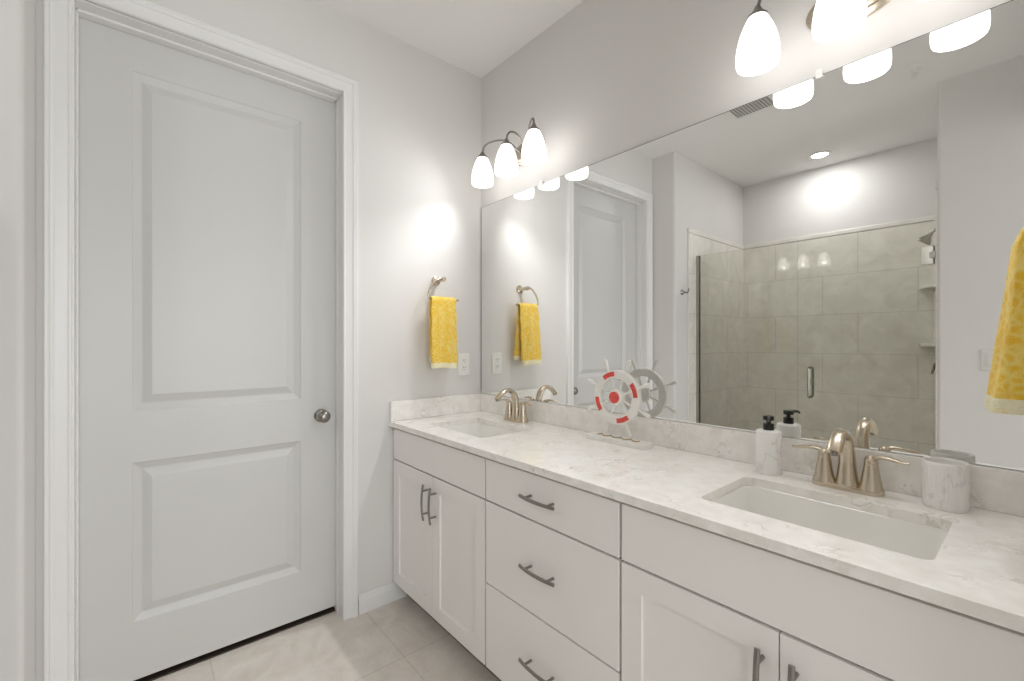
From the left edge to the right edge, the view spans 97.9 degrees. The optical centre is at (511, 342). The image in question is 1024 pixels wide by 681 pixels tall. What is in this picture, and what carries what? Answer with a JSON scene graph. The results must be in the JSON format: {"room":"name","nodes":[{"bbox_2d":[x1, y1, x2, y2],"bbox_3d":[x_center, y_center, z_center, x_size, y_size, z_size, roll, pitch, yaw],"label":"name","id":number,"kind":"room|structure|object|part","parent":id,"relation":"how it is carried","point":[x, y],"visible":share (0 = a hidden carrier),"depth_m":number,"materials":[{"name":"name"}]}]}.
{"room":"bathroom","nodes":[
{"label":"bathroom","id":0,"kind":"room"},
{"bbox_2d":[0,0,35,680],"bbox_3d":[-2.057,-0.124,0.955,1.422,2.820,0.345,0,0,-40],"label":"wall","id":1,"kind":"structure","parent":0,"point":[17,17],"depth_m":1.27,"materials":[{"name":"white paint"}]},
{"bbox_2d":[36,0,480,680],"bbox_3d":[-0.902,-0.124,2.066,1.779,2.820,0.140,0,0,-40],"label":"wall","id":2,"kind":"structure","parent":0,"point":[419,113],"depth_m":2.22,"materials":[{"name":"white paint"}]},
{"bbox_2d":[43,0,357,680],"bbox_3d":[-1.123,0.026,1.776,1.029,2.519,0.018,0,0,-40],"label":"trim","id":3,"kind":"structure","parent":2,"relation":"attached to","point":[57,14],"depth_m":1.48,"materials":[{"name":"white paint"}]},
{"bbox_2d":[79,17,334,680],"bbox_3d":[-1.178,0.054,1.843,0.890,2.415,0.106,0,0,-40],"label":"door","id":4,"kind":"structure","parent":2,"relation":"in","point":[207,188],"depth_m":1.80,"materials":[{"name":"grey paint"}]},
{"bbox_3d":[-0.878,0.341,2.074,0.062,0.062,0.071,0,0,-40],"label":"knob","id":5,"kind":"part","parent":4,"relation":"part of","materials":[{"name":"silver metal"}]},
{"bbox_2d":[73,0,342,680],"bbox_3d":[-1.175,0.060,1.835,0.909,2.451,0.140,0,0,-40],"label":"trim","id":6,"kind":"structure","parent":2,"relation":"attached to","point":[81,8],"depth_m":1.75,"materials":[{"name":"white paint"}]},
{"bbox_2d":[134,607,334,680],"bbox_3d":[-1.200,1.284,1.870,0.893,0.005,0.045,0,0,-40],"label":"door gap","id":7,"kind":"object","parent":2,"relation":"attached to","point":[167,671],"depth_m":1.88,"materials":[{"name":"black"}]},
{"bbox_2d":[358,582,406,614],"bbox_3d":[-0.633,1.242,2.193,0.247,0.088,0.013,0,0,-40],"label":"baseboard","id":8,"kind":"structure","parent":2,"relation":"attached to","point":[375,598],"depth_m":2.17,"materials":[{"name":"white paint"}]},
{"bbox_2d":[427,276,458,300],"bbox_3d":[-0.380,-0.290,2.356,0.188,0.138,0.090,0,0,-40],"label":"towel ring","id":9,"kind":"object","parent":2,"relation":"attached to","point":[436,280],"visible":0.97,"depth_m":2.32,"materials":[{"name":"silver metal"}]},
{"bbox_3d":[-0.380,-0.333,2.356,0.052,0.052,0.090,0,0,-40],"label":"wall post","id":10,"kind":"part","parent":9,"relation":"part of","materials":[{"name":"silver metal"}]},
{"bbox_2d":[429,296,457,368],"bbox_3d":[-0.355,-0.055,2.328,0.171,0.374,0.093,0,0,-34],"label":"hand towel","id":11,"kind":"object","parent":9,"relation":"hanging from","point":[443,353],"visible":1,"depth_m":2.30,"materials":[{"name":"yellow fabric"}]},
{"bbox_2d":[458,354,468,375],"bbox_3d":[-0.270,0.121,2.502,0.076,0.122,0.008,0,0,-40],"label":"wall outlet","id":12,"kind":"object","parent":2,"relation":"attached to","point":[463,359],"visible":1,"depth_m":2.50,"materials":[{"name":"white plastic"}]},
{"bbox_2d":[153,596,498,680],"bbox_3d":[-1.151,1.336,1.043,3.720,0.100,3.300,0,0,-40],"label":"floor","id":13,"kind":"structure","parent":0,"point":[397,640],"depth_m":1.84,"materials":[{"name":"tile"}]},
{"bbox_2d":[393,428,500,680],"bbox_3d":[-0.152,0.850,2.099,0.587,0.873,0.766,0,0,-40],"label":"vanity cabinet","id":14,"kind":"object","parent":13,"relation":"on","point":[439,489],"visible":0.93,"depth_m":1.88,"materials":[{"name":"grey paint"}]},
{"bbox_3d":[-0.462,0.884,2.086,0.020,0.608,0.378,0,0,-40],"label":"cabinet door","id":15,"kind":"part","parent":14,"relation":"part of","materials":[{"name":"white paint"}]},
{"bbox_3d":[-0.382,0.694,1.946,0.039,0.158,0.012,0,0,-40],"label":"handle","id":16,"kind":"part","parent":14,"relation":"part of","materials":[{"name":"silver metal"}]},
{"bbox_3d":[-0.342,0.694,1.898,0.039,0.158,0.012,0,0,-40],"label":"handle","id":17,"kind":"part","parent":14,"relation":"part of","materials":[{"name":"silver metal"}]},
{"bbox_3d":[-0.216,0.884,1.796,0.020,0.608,0.378,0,0,-40],"label":"cabinet door","id":18,"kind":"part","parent":14,"relation":"part of","materials":[{"name":"white paint"}]},
{"bbox_2d":[389,411,1023,632],"bbox_3d":[0.306,0.401,1.573,0.569,0.024,2.170,0,0,-40],"label":"countertop","id":19,"kind":"structure","parent":14,"relation":"on","point":[977,571],"depth_m":1.05,"materials":[{"name":"stone"}]},
{"bbox_2d":[390,393,481,421],"bbox_3d":[-0.387,0.339,2.396,0.565,0.099,0.019,0,0,-40],"label":"side splash","id":20,"kind":"object","parent":19,"relation":"on","point":[445,405],"visible":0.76,"depth_m":2.36,"materials":[{"name":"stone"}]},
{"bbox_2d":[442,422,518,437],"bbox_3d":[-0.153,0.494,2.077,0.315,0.161,0.462,0,0,-40],"label":"sink basin","id":21,"kind":"object","parent":19,"relation":"in","point":[477,429],"visible":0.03,"depth_m":2.27,"materials":[{"name":"white ceramic"}]},
{"bbox_2d":[495,388,531,422],"bbox_3d":[0.010,0.305,2.215,0.181,0.168,0.187,0,0,4],"label":"faucet","id":22,"kind":"object","parent":19,"relation":"on","point":[516,412],"visible":1,"depth_m":2.20,"materials":[{"name":"silver metal"}]},
{"bbox_3d":[-0.019,0.299,2.191,0.155,0.156,0.057,0,0,-40],"label":"spout","id":23,"kind":"part","parent":22,"relation":"part of","materials":[{"name":"silver metal"}]},
{"bbox_3d":[-0.014,0.335,2.261,0.055,0.089,0.055,0,0,-40],"label":"handle","id":24,"kind":"part","parent":22,"relation":"part of","materials":[{"name":"silver metal"}]},
{"bbox_3d":[0.019,0.382,2.223,0.054,0.014,0.158,0,0,-40],"label":"plate","id":25,"kind":"part","parent":22,"relation":"part of","materials":[{"name":"silver metal"}]},
{"bbox_3d":[0.052,0.335,2.183,0.055,0.089,0.055,0,0,-40],"label":"handle","id":26,"kind":"part","parent":22,"relation":"part of","materials":[{"name":"silver metal"}]},
{"bbox_2d":[585,359,652,449],"bbox_3d":[0.411,0.227,1.740,0.062,0.325,0.294,0,0,-40],"label":"wheel","id":27,"kind":"object","parent":19,"relation":"on","point":[616,396],"visible":1,"depth_m":1.72,"materials":[{"name":"white wood"}]},
{"bbox_2d":[756,415,781,475],"bbox_3d":[0.764,0.303,1.332,0.075,0.172,0.069,0,0,-20],"label":"soap dispenser","id":28,"kind":"object","parent":19,"relation":"on","point":[768,439],"visible":1,"depth_m":1.31,"materials":[{"name":"plastic"}]},
{"bbox_2d":[712,485,947,559],"bbox_3d":[0.717,0.494,1.048,0.315,0.161,0.462,0,0,-40],"label":"sink basin","id":29,"kind":"object","parent":19,"relation":"in","point":[908,538],"visible":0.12,"depth_m":1.13,"materials":[{"name":"white ceramic"}]},
{"bbox_2d":[792,428,909,496],"bbox_3d":[0.885,0.305,1.183,0.181,0.168,0.187,0,0,4],"label":"faucet","id":30,"kind":"object","parent":19,"relation":"on","point":[840,443],"visible":1,"depth_m":1.17,"materials":[{"name":"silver metal"}]},
{"bbox_3d":[0.837,0.296,1.254,0.023,0.022,0.084,0,0,-44],"label":"lever","id":31,"kind":"part","parent":30,"relation":"part of","materials":[{"name":"silver metal"}]},
{"bbox_3d":[0.861,0.335,1.229,0.055,0.089,0.055,0,0,-40],"label":"handle","id":32,"kind":"part","parent":30,"relation":"part of","materials":[{"name":"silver metal"}]},
{"bbox_3d":[0.856,0.299,1.159,0.155,0.156,0.057,0,0,-40],"label":"spout","id":33,"kind":"part","parent":30,"relation":"part of","materials":[{"name":"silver metal"}]},
{"bbox_3d":[0.894,0.382,1.190,0.054,0.014,0.158,0,0,-40],"label":"plate","id":34,"kind":"part","parent":30,"relation":"part of","materials":[{"name":"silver metal"}]},
{"bbox_3d":[0.927,0.335,1.151,0.055,0.089,0.055,0,0,-40],"label":"handle","id":35,"kind":"part","parent":30,"relation":"part of","materials":[{"name":"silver metal"}]},
{"bbox_3d":[0.948,0.296,1.123,0.023,0.022,0.084,0,0,-37],"label":"lever","id":36,"kind":"part","parent":30,"relation":"part of","materials":[{"name":"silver metal"}]},
{"bbox_2d":[922,457,969,512],"bbox_3d":[1.025,0.334,1.055,0.083,0.110,0.083,0,0,-40],"label":"tumbler","id":37,"kind":"object","parent":19,"relation":"on","point":[945,481],"visible":1,"depth_m":1.03,"materials":[{"name":"stone"}]},
{"bbox_2d":[486,459,623,680],"bbox_3d":[0.288,0.850,1.577,0.587,0.873,0.598,0,0,-40],"label":"base cabinet","id":38,"kind":"object","parent":13,"relation":"on","point":[554,560],"visible":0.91,"depth_m":1.38,"materials":[{"name":"grey paint"}]},
{"bbox_3d":[0.080,1.032,1.400,0.039,0.012,0.158,0,0,-40],"label":"handle","id":39,"kind":"part","parent":38,"relation":"part of","materials":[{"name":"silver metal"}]},
{"bbox_3d":[0.080,0.726,1.400,0.039,0.012,0.158,0,0,-40],"label":"handle","id":40,"kind":"part","parent":38,"relation":"part of","materials":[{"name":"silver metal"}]},
{"bbox_3d":[0.080,0.497,1.400,0.039,0.012,0.158,0,0,-40],"label":"handle","id":41,"kind":"part","parent":38,"relation":"part of","materials":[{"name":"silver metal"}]},
{"bbox_3d":[0.102,1.035,1.420,0.020,0.306,0.590,0,0,-40],"label":"drawer","id":42,"kind":"part","parent":38,"relation":"part of","materials":[{"name":"white paint"}]},
{"bbox_3d":[0.102,0.500,1.420,0.020,0.148,0.590,0,0,-40],"label":"drawer","id":43,"kind":"part","parent":38,"relation":"part of","materials":[{"name":"white paint"}]},
{"bbox_2d":[622,503,1023,680],"bbox_3d":[0.729,0.850,1.056,0.587,0.873,0.764,0,0,-40],"label":"vanity cabinet","id":44,"kind":"object","parent":13,"relation":"on","point":[699,604],"visible":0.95,"depth_m":0.90,"materials":[{"name":"grey paint"}]},
{"bbox_3d":[0.419,0.884,1.044,0.020,0.608,0.377,0,0,-40],"label":"cabinet door","id":45,"kind":"part","parent":44,"relation":"part of","materials":[{"name":"white paint"}]},
{"bbox_3d":[0.500,0.694,0.903,0.039,0.158,0.012,0,0,-40],"label":"handle","id":46,"kind":"part","parent":44,"relation":"part of","materials":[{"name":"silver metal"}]},
{"bbox_3d":[0.540,0.694,0.856,0.039,0.158,0.012,0,0,-40],"label":"handle","id":47,"kind":"part","parent":44,"relation":"part of","materials":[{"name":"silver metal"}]},
{"bbox_3d":[0.665,0.884,0.753,0.020,0.608,0.377,0,0,-40],"label":"cabinet door","id":48,"kind":"part","parent":44,"relation":"part of","materials":[{"name":"white paint"}]},
{"bbox_2d":[317,0,583,77],"bbox_3d":[0.435,-1.584,0.158,5.000,0.100,6.700,0,0,-40],"label":"ceiling","id":49,"kind":"structure","parent":0,"point":[475,37],"depth_m":2.13,"materials":[{"name":"white paint"}]},
{"bbox_2d":[481,0,1020,470],"bbox_3d":[0.559,-0.124,1.808,0.120,2.820,2.420,0,0,-40],"label":"wall","id":50,"kind":"structure","parent":0,"point":[606,79],"depth_m":1.77,"materials":[{"name":"white paint"}]},
{"bbox_2d":[471,117,546,187],"bbox_3d":[0.008,-0.937,2.205,0.208,0.223,0.507,0,0,-40],"label":"vanity light","id":51,"kind":"object","parent":50,"relation":"attached to","point":[531,152],"visible":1,"depth_m":2.14,"materials":[{"name":"white glass"}]},
{"bbox_3d":[-0.154,-0.895,2.325,0.115,0.140,0.115,0,0,-40],"label":"lamp shade","id":52,"kind":"part","parent":51,"relation":"part of","materials":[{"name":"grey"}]},
{"bbox_3d":[-0.057,-1.010,2.300,0.209,0.077,0.029,0,0,9],"label":"arm","id":53,"kind":"part","parent":51,"relation":"part of","materials":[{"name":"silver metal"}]},
{"bbox_3d":[-0.027,-0.895,2.176,0.115,0.140,0.115,0,0,-40],"label":"lamp shade","id":54,"kind":"part","parent":51,"relation":"part of","materials":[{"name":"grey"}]},
{"bbox_3d":[0.023,-1.010,2.218,0.140,0.076,0.010,0,0,-40],"label":"arm","id":55,"kind":"part","parent":51,"relation":"part of","materials":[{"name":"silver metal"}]},
{"bbox_3d":[0.091,-1.010,2.126,0.029,0.077,0.209,0,0,1],"label":"arm","id":56,"kind":"part","parent":51,"relation":"part of","materials":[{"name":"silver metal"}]},
{"bbox_3d":[0.100,-0.895,2.026,0.115,0.140,0.115,0,0,-40],"label":"lamp shade","id":57,"kind":"part","parent":51,"relation":"part of","materials":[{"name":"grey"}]},
{"bbox_2d":[481,393,1023,516],"bbox_3d":[0.522,0.339,1.743,0.019,0.099,2.150,0,0,-40],"label":"backsplash","id":58,"kind":"structure","parent":50,"relation":"attached to","point":[1001,490],"depth_m":1.44,"materials":[{"name":"stone"}]},
{"bbox_2d":[481,0,1023,470],"bbox_3d":[0.506,-0.256,1.766,0.014,1.087,2.124,0,0,-40],"label":"wall mirror","id":59,"kind":"object","parent":50,"relation":"attached to","point":[819,255],"visible":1,"depth_m":1.33,"materials":[{"name":"clear glass"}]},
{"bbox_2d":[736,0,924,75],"bbox_3d":[0.876,-0.920,1.178,0.208,0.223,0.507,0,0,-40],"label":"vanity light","id":60,"kind":"object","parent":50,"relation":"attached to","point":[758,52],"visible":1,"depth_m":1.24,"materials":[{"name":"white glass"}]},
{"bbox_3d":[0.715,-0.878,1.298,0.115,0.140,0.115,0,0,-40],"label":"lamp shade","id":61,"kind":"part","parent":60,"relation":"part of","materials":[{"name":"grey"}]},
{"bbox_3d":[0.841,-0.878,1.148,0.115,0.140,0.115,0,0,-40],"label":"lamp shade","id":62,"kind":"part","parent":60,"relation":"part of","materials":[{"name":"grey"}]},
{"bbox_3d":[0.958,-0.124,0.632,3.390,2.820,0.108,0,0,-40],"label":"wall","id":63,"kind":"structure","parent":0,"visible":0},
{"bbox_3d":[0.964,-0.272,0.767,0.188,0.138,0.090,0,0,-40],"label":"towel ring","id":64,"kind":"object","parent":63,"relation":"attached to","visible":0},
{"bbox_2d":[984,227,1023,414],"bbox_3d":[0.929,-0.050,0.803,0.175,0.348,0.108,0,0,-40],"label":"hand towel","id":65,"kind":"object","parent":64,"relation":"hanging from","point":[1005,389],"visible":1,"depth_m":0.77,"materials":[{"name":"yellow fabric"}]}
]}

